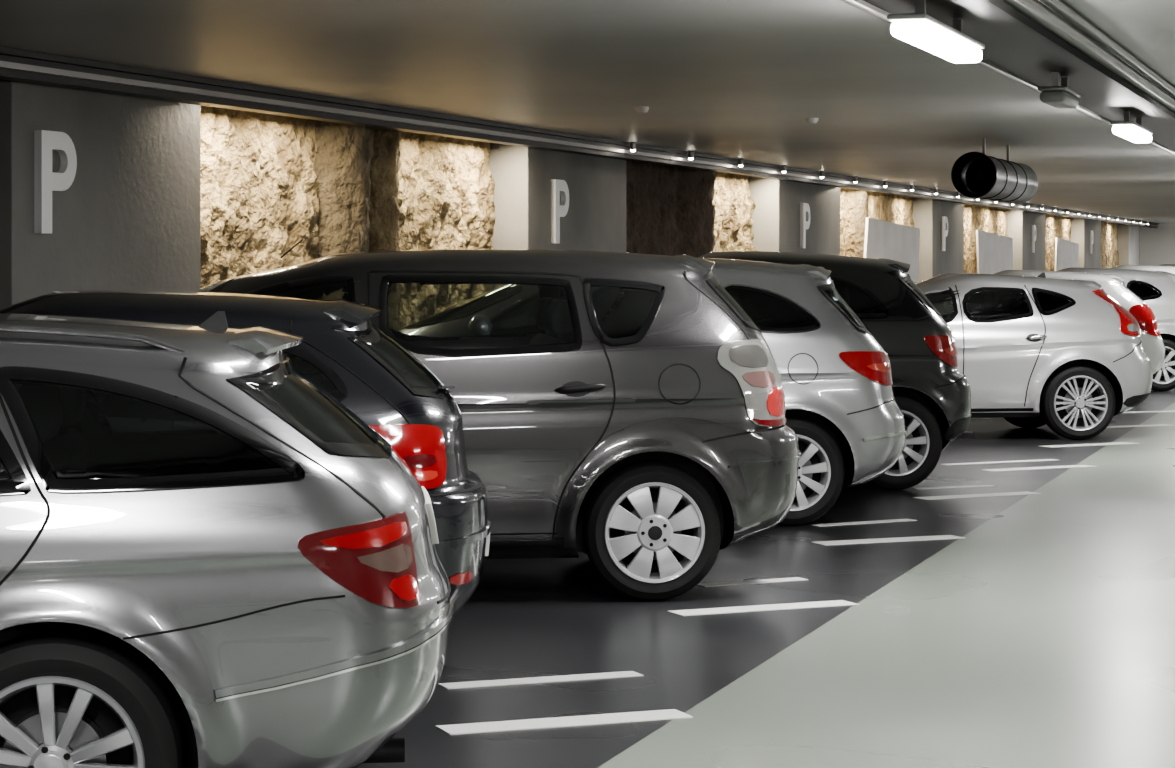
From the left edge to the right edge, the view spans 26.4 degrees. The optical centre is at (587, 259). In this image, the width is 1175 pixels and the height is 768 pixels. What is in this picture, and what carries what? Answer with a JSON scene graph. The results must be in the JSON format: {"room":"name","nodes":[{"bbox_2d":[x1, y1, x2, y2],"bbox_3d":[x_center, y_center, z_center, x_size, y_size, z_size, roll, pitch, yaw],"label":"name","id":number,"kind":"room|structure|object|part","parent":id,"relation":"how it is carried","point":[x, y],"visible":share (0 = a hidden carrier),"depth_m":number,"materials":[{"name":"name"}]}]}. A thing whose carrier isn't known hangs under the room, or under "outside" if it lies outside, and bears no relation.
{"room":"underground parking garage","nodes":[
{"label":"underground parking garage","id":0,"kind":"room"},
{"bbox_2d":[0,79,200,308],"bbox_3d":[-3.317,0.180,16.035,0.620,2.780,2.450,0,0,18],"label":"pillar","id":1,"kind":"structure","parent":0,"point":[129,217],"depth_m":15.82,"materials":[{"name":"grey paint"}]},
{"bbox_2d":[201,105,494,330],"bbox_3d":[-1.851,0.180,20.396,0.413,2.780,6.752,0,0,18],"label":"wall","id":2,"kind":"structure","parent":0,"point":[270,183],"depth_m":19.82,"materials":[{"name":"stone"}]},
{"bbox_2d":[488,143,625,287],"bbox_3d":[-0.366,0.180,25.118,0.620,2.780,3.150,0,0,18],"label":"pillar","id":3,"kind":"structure","parent":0,"point":[595,218],"depth_m":24.29,"materials":[{"name":"grey paint"}]},
{"bbox_2d":[0,0,1174,222],"bbox_3d":[9.983,-1.310,34.609,14.400,0.200,96.000,0,0,18],"label":"ceiling","id":4,"kind":"structure","parent":0,"point":[737,79],"depth_m":15.63,"materials":[{"name":"concrete"}]},
{"bbox_2d":[0,46,1158,227],"bbox_3d":[3.859,-1.129,36.599,0.240,0.158,96.000,0,0,18],"label":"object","id":5,"kind":"structure","parent":4,"relation":"attached to","point":[18,65],"depth_m":19.58,"materials":[{"name":"grey metal"}]},
{"bbox_2d":[630,142,635,151],"bbox_3d":[0.467,-1.157,25.609,0.060,0.102,0.060,0,0,18],"label":"spot lamp","id":6,"kind":"object","parent":4,"relation":"attached to","point":[632,144],"visible":1,"depth_m":25.58,"materials":[{"name":"grey"}]},
{"bbox_2d":[635,107,648,112],"bbox_3d":[0.431,-1.185,19.771,0.110,0.050,0.110,0,0,18],"label":"smoke detector","id":7,"kind":"object","parent":4,"relation":"attached to","point":[638,109],"visible":1,"depth_m":19.73,"materials":[{"name":"grey plastic"}]},
{"bbox_2d":[688,151,693,159],"bbox_3d":[1.146,-1.157,27.702,0.060,0.102,0.060,0,0,18],"label":"spot lamp","id":8,"kind":"object","parent":4,"relation":"attached to","point":[690,153],"visible":1,"depth_m":27.68,"materials":[{"name":"grey"}]},
{"bbox_2d":[738,159,742,166],"bbox_3d":[1.826,-1.157,29.794,0.060,0.102,0.060,0,0,18],"label":"spot lamp","id":9,"kind":"object","parent":4,"relation":"attached to","point":[740,161],"visible":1,"depth_m":29.77,"materials":[{"name":"grey"}]},
{"bbox_2d":[782,165,785,172],"bbox_3d":[2.506,-1.157,31.886,0.060,0.102,0.060,0,0,18],"label":"spot lamp","id":10,"kind":"object","parent":4,"relation":"attached to","point":[783,166],"visible":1,"depth_m":31.86,"materials":[{"name":"grey metal"}]},
{"bbox_2d":[806,118,817,123],"bbox_3d":[1.913,-1.185,21.303,0.110,0.050,0.110,0,0,18],"label":"smoke detector","id":11,"kind":"object","parent":4,"relation":"attached to","point":[808,120],"visible":1,"depth_m":21.26,"materials":[{"name":"grey plastic"}]},
{"bbox_2d":[951,138,1037,203],"bbox_3d":[4.190,-0.905,25.584,0.450,0.610,2.910,0,0,18],"label":"fan","id":12,"kind":"object","parent":4,"relation":"hanging from","point":[973,174],"visible":1,"depth_m":24.81,"materials":[{"name":"metal"}]},
{"bbox_2d":[840,0,1174,154],"bbox_3d":[9.287,-1.173,34.835,0.900,0.060,96.000,0,0,18],"label":"conduit","id":13,"kind":"object","parent":4,"relation":"attached to","point":[1037,7],"depth_m":13.86,"materials":[{"name":"silver metal"}]},
{"bbox_2d":[864,0,1174,150],"bbox_3d":[9.222,-1.178,34.856,0.520,0.057,96.000,0,0,18],"label":"cable tray","id":14,"kind":"object","parent":4,"relation":"attached to","point":[1014,42],"visible":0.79,"depth_m":14.27,"materials":[{"name":"grey metal"}]},
{"bbox_2d":[887,0,984,62],"bbox_3d":[1.605,-1.050,11.412,0.170,0.190,1.600,0,0,18],"label":"ceiling lamp","id":15,"kind":"object","parent":14,"relation":"attached to","point":[921,30],"visible":1,"depth_m":11.03,"materials":[{"name":"grey plastic"}]},
{"bbox_2d":[890,20,981,62],"bbox_3d":[1.605,-0.991,11.412,0.160,0.071,1.540,0,0,18],"label":"diffuser","id":16,"kind":"object","parent":15,"relation":"attached to","point":[935,37],"depth_m":11.13,"materials":[{"name":"white plastic"}]},
{"bbox_2d":[1038,72,1080,108],"bbox_3d":[2.919,-1.050,15.454,0.170,0.190,0.750,0,0,18],"label":"ceiling lamp","id":17,"kind":"object","parent":14,"relation":"attached to","point":[1060,97],"visible":1,"depth_m":15.21,"materials":[{"name":"grey plastic"}]},
{"bbox_2d":[1040,91,1078,108],"bbox_3d":[2.919,-0.991,15.454,0.160,0.071,0.690,0,0,18],"label":"diffuser","id":18,"kind":"object","parent":17,"relation":"attached to","point":[1057,99],"depth_m":15.17,"materials":[{"name":"grey plastic"}]},
{"bbox_2d":[1111,111,1152,142],"bbox_3d":[4.294,-1.050,19.687,0.170,0.190,1.600,0,0,18],"label":"ceiling lamp","id":19,"kind":"object","parent":14,"relation":"attached to","point":[1127,129],"visible":1,"depth_m":19.23,"materials":[{"name":"grey plastic"}]},
{"bbox_2d":[1112,125,1151,142],"bbox_3d":[4.294,-0.991,19.687,0.160,0.071,1.540,0,0,18],"label":"diffuser","id":20,"kind":"object","parent":19,"relation":"attached to","point":[1134,133],"depth_m":19.33,"materials":[{"name":"white plastic"}]},
{"bbox_2d":[626,160,715,256],"bbox_3d":[0.868,0.180,28.765,0.370,2.780,4.550,0,0,18],"label":"wall","id":21,"kind":"structure","parent":0,"point":[670,210],"depth_m":29.25,"materials":[{"name":"rough rock"},{"name":"brown rock"}]},
{"bbox_2d":[713,172,755,251],"bbox_3d":[1.835,0.180,32.052,0.179,2.780,2.301,0,0,18],"label":"wall","id":22,"kind":"structure","parent":0,"point":[733,202],"depth_m":32.08,"materials":[{"name":"stone"}]},
{"bbox_2d":[357,388,1174,767],"bbox_3d":[9.983,1.570,34.609,14.400,0.001,96.000,0,0,18],"label":"floor","id":23,"kind":"structure","parent":0,"point":[1043,635],"depth_m":10.32,"materials":[{"name":"grey concrete"}]},
{"bbox_2d":[0,311,453,767],"bbox_3d":[-2.682,0.858,6.854,4.598,1.427,1.824,0,0,-6],"label":"station wagon","id":24,"kind":"object","parent":23,"relation":"on","point":[208,559],"visible":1,"depth_m":6.21,"materials":[{"name":"silver metal"}]},
{"bbox_3d":[-1.865,0.204,6.367,1.661,0.091,0.028,0,0,-7],"label":"roof rail","id":25,"kind":"part","parent":24,"relation":"part of","materials":[{"name":"silver metal"}]},
{"bbox_2d":[298,512,420,607],"bbox_3d":[-0.654,0.761,7.067,0.311,0.229,1.731,0,0,-6],"label":"tail light","id":26,"kind":"object","parent":24,"relation":"attached to","point":[346,559],"depth_m":6.23,"materials":[{"name":"red plastic"}]},
{"bbox_2d":[320,521,406,548],"bbox_3d":[-0.644,0.692,7.068,0.224,0.054,1.723,0,0,-6],"label":"tail light","id":27,"kind":"object","parent":24,"relation":"on","point":[333,534],"depth_m":6.25,"materials":[{"name":"red plastic"}]},
{"bbox_2d":[357,543,411,572],"bbox_3d":[-0.595,0.753,7.073,0.150,0.068,1.699,0,0,-6],"label":"tail light","id":28,"kind":"object","parent":24,"relation":"on","point":[371,557],"depth_m":6.27,"materials":[{"name":"white"}]},
{"bbox_2d":[389,574,417,600],"bbox_3d":[-0.552,0.829,7.078,0.090,0.063,1.633,0,0,-6],"label":"tail light","id":29,"kind":"object","parent":24,"relation":"on","point":[402,587],"depth_m":6.30,"materials":[{"name":"red plastic"}]},
{"bbox_3d":[-0.454,0.720,7.088,0.051,0.110,0.521,0,0,-6],"label":"number plate","id":30,"kind":"part","parent":24,"relation":"part of","materials":[{"name":"white"}]},
{"bbox_2d":[0,290,490,612],"bbox_3d":[-2.368,0.843,9.553,3.985,1.456,1.879,0,0,-6],"label":"hatchback","id":31,"kind":"object","parent":23,"relation":"on","point":[340,350],"visible":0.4,"depth_m":9.07,"materials":[{"name":"black paint"}]},
{"bbox_2d":[369,424,446,488],"bbox_3d":[-0.742,0.701,9.722,0.319,0.230,1.696,0,0,-6],"label":"tail light","id":32,"kind":"object","parent":31,"relation":"on","point":[423,447],"depth_m":8.93,"materials":[{"name":"red plastic"}]},
{"bbox_3d":[-0.409,1.070,9.757,0.038,0.110,0.521,0,0,-6],"label":"number plate","id":33,"kind":"part","parent":31,"relation":"part of","materials":[{"name":"white metal"}]},
{"bbox_2d":[195,239,800,600],"bbox_3d":[-1.237,0.734,12.175,4.476,1.673,2.092,0,0,-6],"label":"car","id":34,"kind":"object","parent":23,"relation":"on","point":[648,440],"visible":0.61,"depth_m":11.49,"materials":[{"name":"grey paint"}]},
{"bbox_3d":[-1.083,1.300,12.191,1.782,0.045,1.756,0,0,-6],"label":"sill","id":35,"kind":"part","parent":34,"relation":"part of","materials":[{"name":"grey paint"}]},
{"bbox_3d":[-0.031,0.585,11.412,0.240,0.042,0.032,0,0,-6],"label":"door handle","id":36,"kind":"part","parent":34,"relation":"part of","materials":[{"name":"black plastic"}]},
{"bbox_2d":[728,345,768,367],"bbox_3d":[0.667,0.446,12.375,0.212,0.102,1.673,0,0,-6],"label":"tail light","id":37,"kind":"object","parent":34,"relation":"on","point":[739,356],"depth_m":11.57,"materials":[{"name":"white plastic"}]},
{"bbox_2d":[717,339,784,426],"bbox_3d":[0.692,0.570,12.378,0.361,0.400,1.738,0,0,-6],"label":"tail light","id":38,"kind":"object","parent":34,"relation":"on","point":[750,392],"depth_m":11.54,"materials":[{"name":"grey plastic"}]},
{"bbox_2d":[767,386,784,415],"bbox_3d":[0.796,0.659,12.389,0.131,0.138,1.653,0,0,-6],"label":"tail light","id":39,"kind":"object","parent":34,"relation":"on","point":[775,394],"depth_m":11.62,"materials":[{"name":"red plastic"}]},
{"bbox_2d":[438,671,643,688],"bbox_3d":[-0.170,1.568,9.336,0.778,0.004,0.110,0,0,-22],"label":"parking line","id":40,"kind":"object","parent":23,"relation":"on","point":[471,684],"visible":1,"depth_m":9.33,"materials":[{"name":"paint"}]},
{"bbox_2d":[436,709,692,734],"bbox_3d":[-0.074,1.568,8.489,0.873,0.004,0.160,0,0,-21],"label":"parking line","id":41,"kind":"object","parent":23,"relation":"on","point":[554,722],"visible":1,"depth_m":8.48,"materials":[{"name":"paint"}]},
{"bbox_2d":[398,258,907,525],"bbox_3d":[-0.227,0.770,15.425,4.295,1.601,1.983,0,0,-6],"label":"compact car","id":42,"kind":"object","parent":23,"relation":"on","point":[846,419],"visible":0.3,"depth_m":14.77,"materials":[{"name":"silver metal"}]},
{"bbox_2d":[468,314,491,335],"bbox_3d":[-0.623,0.390,14.507,0.140,0.150,0.240,0,0,-6],"label":"mirror","id":43,"kind":"object","parent":42,"relation":"attached to","point":[479,325],"depth_m":14.42,"materials":[{"name":"black metal"}]},
{"bbox_3d":[0.996,0.286,15.553,0.606,0.292,1.676,0,0,-6],"label":"window trim","id":44,"kind":"part","parent":42,"relation":"part of","materials":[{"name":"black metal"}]},
{"bbox_2d":[839,351,892,385],"bbox_3d":[1.583,0.644,15.615,0.384,0.211,1.741,0,0,-6],"label":"tail light","id":45,"kind":"object","parent":42,"relation":"attached to","point":[856,368],"depth_m":14.77,"materials":[{"name":"red plastic"}]},
{"bbox_2d":[867,363,890,371],"bbox_3d":[1.652,0.639,15.622,0.199,0.056,1.713,0,0,-6],"label":"tail light","id":46,"kind":"object","parent":42,"relation":"attached to","point":[871,367],"depth_m":14.81,"materials":[{"name":"red plastic"}]},
{"bbox_2d":[697,577,807,586],"bbox_3d":[0.801,1.568,12.172,0.582,0.004,0.100,0,0,-27],"label":"parking line","id":47,"kind":"object","parent":23,"relation":"on","point":[791,578],"visible":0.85,"depth_m":12.16,"materials":[{"name":"paint"}]},
{"bbox_2d":[667,600,859,615],"bbox_3d":[0.797,1.568,11.265,0.892,0.004,0.160,0,0,-23],"label":"parking line","id":48,"kind":"object","parent":23,"relation":"on","point":[835,603],"visible":1,"depth_m":11.25,"materials":[{"name":"paint"}]},
{"bbox_2d":[695,251,973,489],"bbox_3d":[0.590,0.753,17.714,4.151,1.636,2.041,0,0,-6],"label":"car","id":49,"kind":"object","parent":23,"relation":"on","point":[933,397],"visible":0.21,"depth_m":17.06,"materials":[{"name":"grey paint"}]},
{"bbox_2d":[924,335,958,366],"bbox_3d":[2.357,0.625,17.903,0.306,0.223,1.748,0,0,-6],"label":"tail light","id":50,"kind":"object","parent":49,"relation":"attached to","point":[939,350],"depth_m":17.05,"materials":[{"name":"red plastic"}]},
{"bbox_2d":[944,347,956,355],"bbox_3d":[2.405,0.627,17.908,0.142,0.061,1.693,0,0,-6],"label":"tail light","id":51,"kind":"object","parent":49,"relation":"attached to","point":[948,351],"depth_m":17.10,"materials":[{"name":"red plastic"}]},
{"bbox_2d":[811,519,916,526],"bbox_3d":[1.651,1.568,14.926,0.704,0.004,0.100,0,0,-29],"label":"parking line","id":52,"kind":"object","parent":23,"relation":"on","point":[892,520],"visible":1,"depth_m":14.91,"materials":[{"name":"paint"}]},
{"bbox_2d":[812,535,963,544],"bbox_3d":[1.687,1.568,13.995,0.896,0.004,0.160,0,0,-23],"label":"parking line","id":53,"kind":"object","parent":23,"relation":"on","point":[939,537],"visible":1,"depth_m":13.97,"materials":[{"name":"paint"}]},
{"bbox_2d":[913,485,996,489],"bbox_3d":[2.531,1.568,17.253,0.615,0.004,0.100,0,0,-22],"label":"parking line","id":54,"kind":"object","parent":23,"relation":"on","point":[945,487],"visible":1,"depth_m":17.23,"materials":[{"name":"paint"}]},
{"bbox_2d":[913,491,1042,499],"bbox_3d":[2.600,1.568,16.634,0.933,0.004,0.170,0,0,-27],"label":"parking line","id":55,"kind":"object","parent":23,"relation":"on","point":[1025,492],"visible":1,"depth_m":16.62,"materials":[{"name":"paint"}]},
{"bbox_2d":[942,459,1057,464],"bbox_3d":[3.204,1.568,19.386,1.048,0.004,0.110,0,0,-27],"label":"parking line","id":56,"kind":"object","parent":23,"relation":"on","point":[1039,459],"visible":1,"depth_m":19.35,"materials":[{"name":"paint"}]},
{"bbox_2d":[916,272,1152,439],"bbox_3d":[2.835,0.842,22.473,4.356,1.458,1.971,0,0,-8],"label":"hatchback","id":57,"kind":"object","parent":23,"relation":"on","point":[1064,355],"visible":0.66,"depth_m":21.76,"materials":[{"name":"grey paint"}]},
{"bbox_3d":[2.898,1.305,22.462,1.782,0.040,1.732,0,0,-6],"label":"sill","id":58,"kind":"part","parent":57,"relation":"part of","materials":[{"name":"black plastic"}]},
{"bbox_3d":[3.896,0.670,21.674,0.200,0.042,0.032,0,0,-6],"label":"door handle","id":59,"kind":"part","parent":57,"relation":"part of","materials":[{"name":"silver metal"}]},
{"bbox_2d":[1092,289,1140,335],"bbox_3d":[4.603,0.461,22.642,0.448,0.404,1.692,0,0,-6],"label":"tail light","id":60,"kind":"object","parent":57,"relation":"attached to","point":[1109,318],"depth_m":21.87,"materials":[{"name":"red plastic"}]},
{"bbox_2d":[1127,323,1137,331],"bbox_3d":[4.689,0.591,22.651,0.143,0.072,1.650,0,0,-6],"label":"tail light","id":61,"kind":"object","parent":57,"relation":"attached to","point":[1131,327],"depth_m":21.87,"materials":[{"name":"grey plastic"}]},
{"bbox_2d":[983,465,1096,471],"bbox_3d":[3.405,1.568,18.828,0.962,0.004,0.170,0,0,-28],"label":"parking line","id":62,"kind":"object","parent":23,"relation":"on","point":[1066,466],"visible":1,"depth_m":18.78,"materials":[{"name":"paint"}]},
{"bbox_2d":[930,270,1164,374],"bbox_3d":[4.290,0.840,27.894,4.160,1.461,1.897,0,0,-6],"label":"hatchback","id":63,"kind":"object","parent":23,"relation":"on","point":[1152,342],"visible":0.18,"depth_m":27.33,"materials":[{"name":"white paint"}]},
{"bbox_2d":[943,300,952,312],"bbox_3d":[3.922,0.497,27.034,0.140,0.150,0.240,0,0,-6],"label":"mirror","id":64,"kind":"object","parent":63,"relation":"attached to","point":[947,308],"depth_m":26.97,"materials":[{"name":"white paint"}]},
{"bbox_2d":[1129,304,1159,335],"bbox_3d":[6.012,0.655,28.077,0.392,0.350,1.744,0,0,-6],"label":"tail light","id":65,"kind":"object","parent":63,"relation":"attached to","point":[1144,315],"depth_m":27.25,"materials":[{"name":"red plastic"}]},
{"bbox_2d":[1041,442,1139,447],"bbox_3d":[4.261,1.568,21.219,0.956,0.004,0.170,0,0,-29],"label":"parking line","id":66,"kind":"object","parent":23,"relation":"on","point":[1113,443],"visible":1,"depth_m":21.22,"materials":[{"name":"paint"}]},
{"bbox_2d":[1058,267,1174,391],"bbox_3d":[5.494,0.830,30.482,4.160,1.481,1.873,0,0,-6],"label":"hatchback","id":67,"kind":"object","parent":23,"relation":"on","point":[1156,289],"visible":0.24,"depth_m":29.87,"materials":[{"name":"silver metal"}]},
{"bbox_2d":[1107,424,1174,427],"bbox_3d":[5.119,1.568,23.576,0.947,0.004,0.180,0,0,-27],"label":"parking line","id":68,"kind":"object","parent":23,"relation":"on","point":[1151,424],"visible":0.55,"depth_m":23.65,"materials":[{"name":"paint"}]},
{"bbox_2d":[1112,265,1174,273],"bbox_3d":[7.519,0.820,36.956,4.160,1.501,1.851,0,0,-6],"label":"hatchback","id":69,"kind":"object","parent":23,"relation":"on","point":[1171,269],"visible":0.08,"depth_m":36.51,"materials":[{"name":"white paint"}]},
{"bbox_2d":[1123,410,1174,412],"bbox_3d":[5.813,1.568,25.823,0.965,0.004,0.180,0,0,-21],"label":"parking line","id":70,"kind":"object","parent":23,"relation":"on","point":[1170,410],"visible":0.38,"depth_m":25.84,"materials":[{"name":"paint"}]},
{"bbox_2d":[1157,264,1174,265],"bbox_3d":[9.384,0.820,42.391,4.160,1.501,1.851,0,0,-6],"label":"hatchback","id":71,"kind":"object","parent":23,"relation":"on","point":[1162,264],"visible":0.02,"depth_m":42.25,"materials":[{"name":"white paint"}]},
{"bbox_2d":[748,176,839,254],"bbox_3d":[2.824,0.180,34.937,0.620,2.780,3.800,0,0,18],"label":"pillar","id":72,"kind":"structure","parent":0,"point":[776,215],"depth_m":33.76,"materials":[{"name":"grey paint"}]},
{"bbox_2d":[840,188,914,256],"bbox_3d":[4.622,0.180,40.346,0.399,2.780,7.600,0,0,18],"label":"wall","id":73,"kind":"structure","parent":0,"point":[855,205],"depth_m":38.94,"materials":[{"name":"stone"}]},
{"bbox_2d":[863,217,919,281],"bbox_3d":[4.884,-0.140,40.046,0.040,1.020,4.590,0,0,18],"label":"board","id":74,"kind":"object","parent":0,"point":[883,239],"visible":0.79,"depth_m":40.03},
{"bbox_2d":[912,198,963,283],"bbox_3d":[6.270,0.180,45.541,0.620,2.780,3.300,0,0,18],"label":"pillar","id":75,"kind":"structure","parent":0,"point":[927,214],"depth_m":44.45,"materials":[{"name":"grey paint"}]},
{"bbox_2d":[964,204,1007,272],"bbox_3d":[7.917,0.180,50.789,0.180,2.780,7.700,0,0,18],"label":"wall","id":76,"kind":"structure","parent":0,"point":[987,219],"depth_m":50.55,"materials":[{"name":"stone"}]},
{"bbox_2d":[976,230,1012,273],"bbox_3d":[8.192,-0.105,50.227,0.040,0.950,4.600,0,0,18],"label":"board","id":77,"kind":"object","parent":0,"point":[994,251],"visible":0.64,"depth_m":49.88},
{"bbox_2d":[1006,209,1044,270],"bbox_3d":[9.731,0.180,56.193,0.620,2.780,3.700,0,0,18],"label":"pillar","id":78,"kind":"structure","parent":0,"point":[1019,223],"depth_m":54.93,"materials":[{"name":"grey paint"}]},
{"bbox_2d":[1045,214,1071,270],"bbox_3d":[11.410,0.180,61.536,0.188,2.780,7.500,0,0,18],"label":"wall","id":79,"kind":"structure","parent":0,"point":[1055,226],"depth_m":61.89,"materials":[{"name":"stone"}]},
{"bbox_2d":[1054,238,1078,270],"bbox_3d":[11.709,-0.130,61.050,0.040,0.800,4.360,0,0,18],"label":"board","id":80,"kind":"object","parent":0,"point":[1066,252],"visible":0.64,"depth_m":60.62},
{"bbox_2d":[1070,218,1100,267],"bbox_3d":[13.207,0.180,66.893,0.620,2.780,3.800,0,0,18],"label":"pillar","id":81,"kind":"structure","parent":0,"point":[1080,228],"depth_m":65.65,"materials":[{"name":"grey paint"}]},
{"bbox_2d":[1101,222,1118,267],"bbox_3d":[14.891,0.180,72.234,0.172,2.780,7.400,0,0,18],"label":"wall","id":82,"kind":"structure","parent":0,"point":[1109,234],"depth_m":73.68,"materials":[{"name":"stone"}]},
{"bbox_2d":[1117,224,1139,264],"bbox_3d":[16.622,0.180,77.402,0.620,2.780,3.500,0,0,18],"label":"pillar","id":83,"kind":"structure","parent":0,"point":[1128,242],"depth_m":75.74,"materials":[{"name":"grey paint"}]},
{"bbox_2d":[1140,223,1174,265],"bbox_3d":[24.847,0.180,80.355,14.800,2.780,0.200,0,0,18],"label":"wall","id":84,"kind":"structure","parent":0,"point":[1157,245],"depth_m":82.22,"materials":[{"name":"white paint"}]},
{"bbox_3d":[3.031,0.180,36.868,0.180,2.780,96.000,0,0,18],"label":"wall","id":85,"kind":"structure","parent":0,"visible":0},
{"bbox_2d":[34,130,76,233],"bbox_3d":[-3.233,-0.470,15.203,0.050,0.620,0.420,0,0,18],"label":"letter sign","id":86,"kind":"object","parent":85,"relation":"attached to","point":[46,181],"visible":1,"depth_m":15.07,"materials":[{"name":"silver metal"}]},
{"bbox_2d":[551,179,568,243],"bbox_3d":[-0.267,-0.470,24.333,0.050,0.620,0.420,0,0,18],"label":"letter sign","id":87,"kind":"object","parent":85,"relation":"attached to","point":[558,187],"visible":1,"depth_m":24.18,"materials":[{"name":"silver metal"}]},
{"bbox_2d":[800,203,809,247],"bbox_3d":[2.994,-0.470,34.367,0.050,0.620,0.420,0,0,18],"label":"letter sign","id":88,"kind":"object","parent":85,"relation":"attached to","point":[804,207],"visible":1,"depth_m":34.22,"materials":[{"name":"silver metal"}]},
{"bbox_2d":[942,216,947,250],"bbox_3d":[6.424,-0.470,44.924,0.050,0.620,0.420,0,0,18],"label":"letter sign","id":89,"kind":"object","parent":85,"relation":"attached to","point":[944,219],"visible":1,"depth_m":44.73,"materials":[{"name":"silver metal"}]},
{"bbox_2d":[1032,225,1035,252],"bbox_3d":[9.977,-0.470,55.861,0.050,0.620,0.420,0,0,18],"label":"letter sign","id":90,"kind":"object","parent":85,"relation":"attached to","point":[1033,226],"visible":1,"depth_m":55.66,"materials":[{"name":"white paint"}]},
{"bbox_2d":[1090,231,1093,253],"bbox_3d":[13.377,-0.470,66.323,0.050,0.620,0.420,0,0,18],"label":"letter sign","id":91,"kind":"object","parent":85,"relation":"attached to","point":[1091,232],"visible":1,"depth_m":66.13,"materials":[{"name":"white paint"}]}
]}

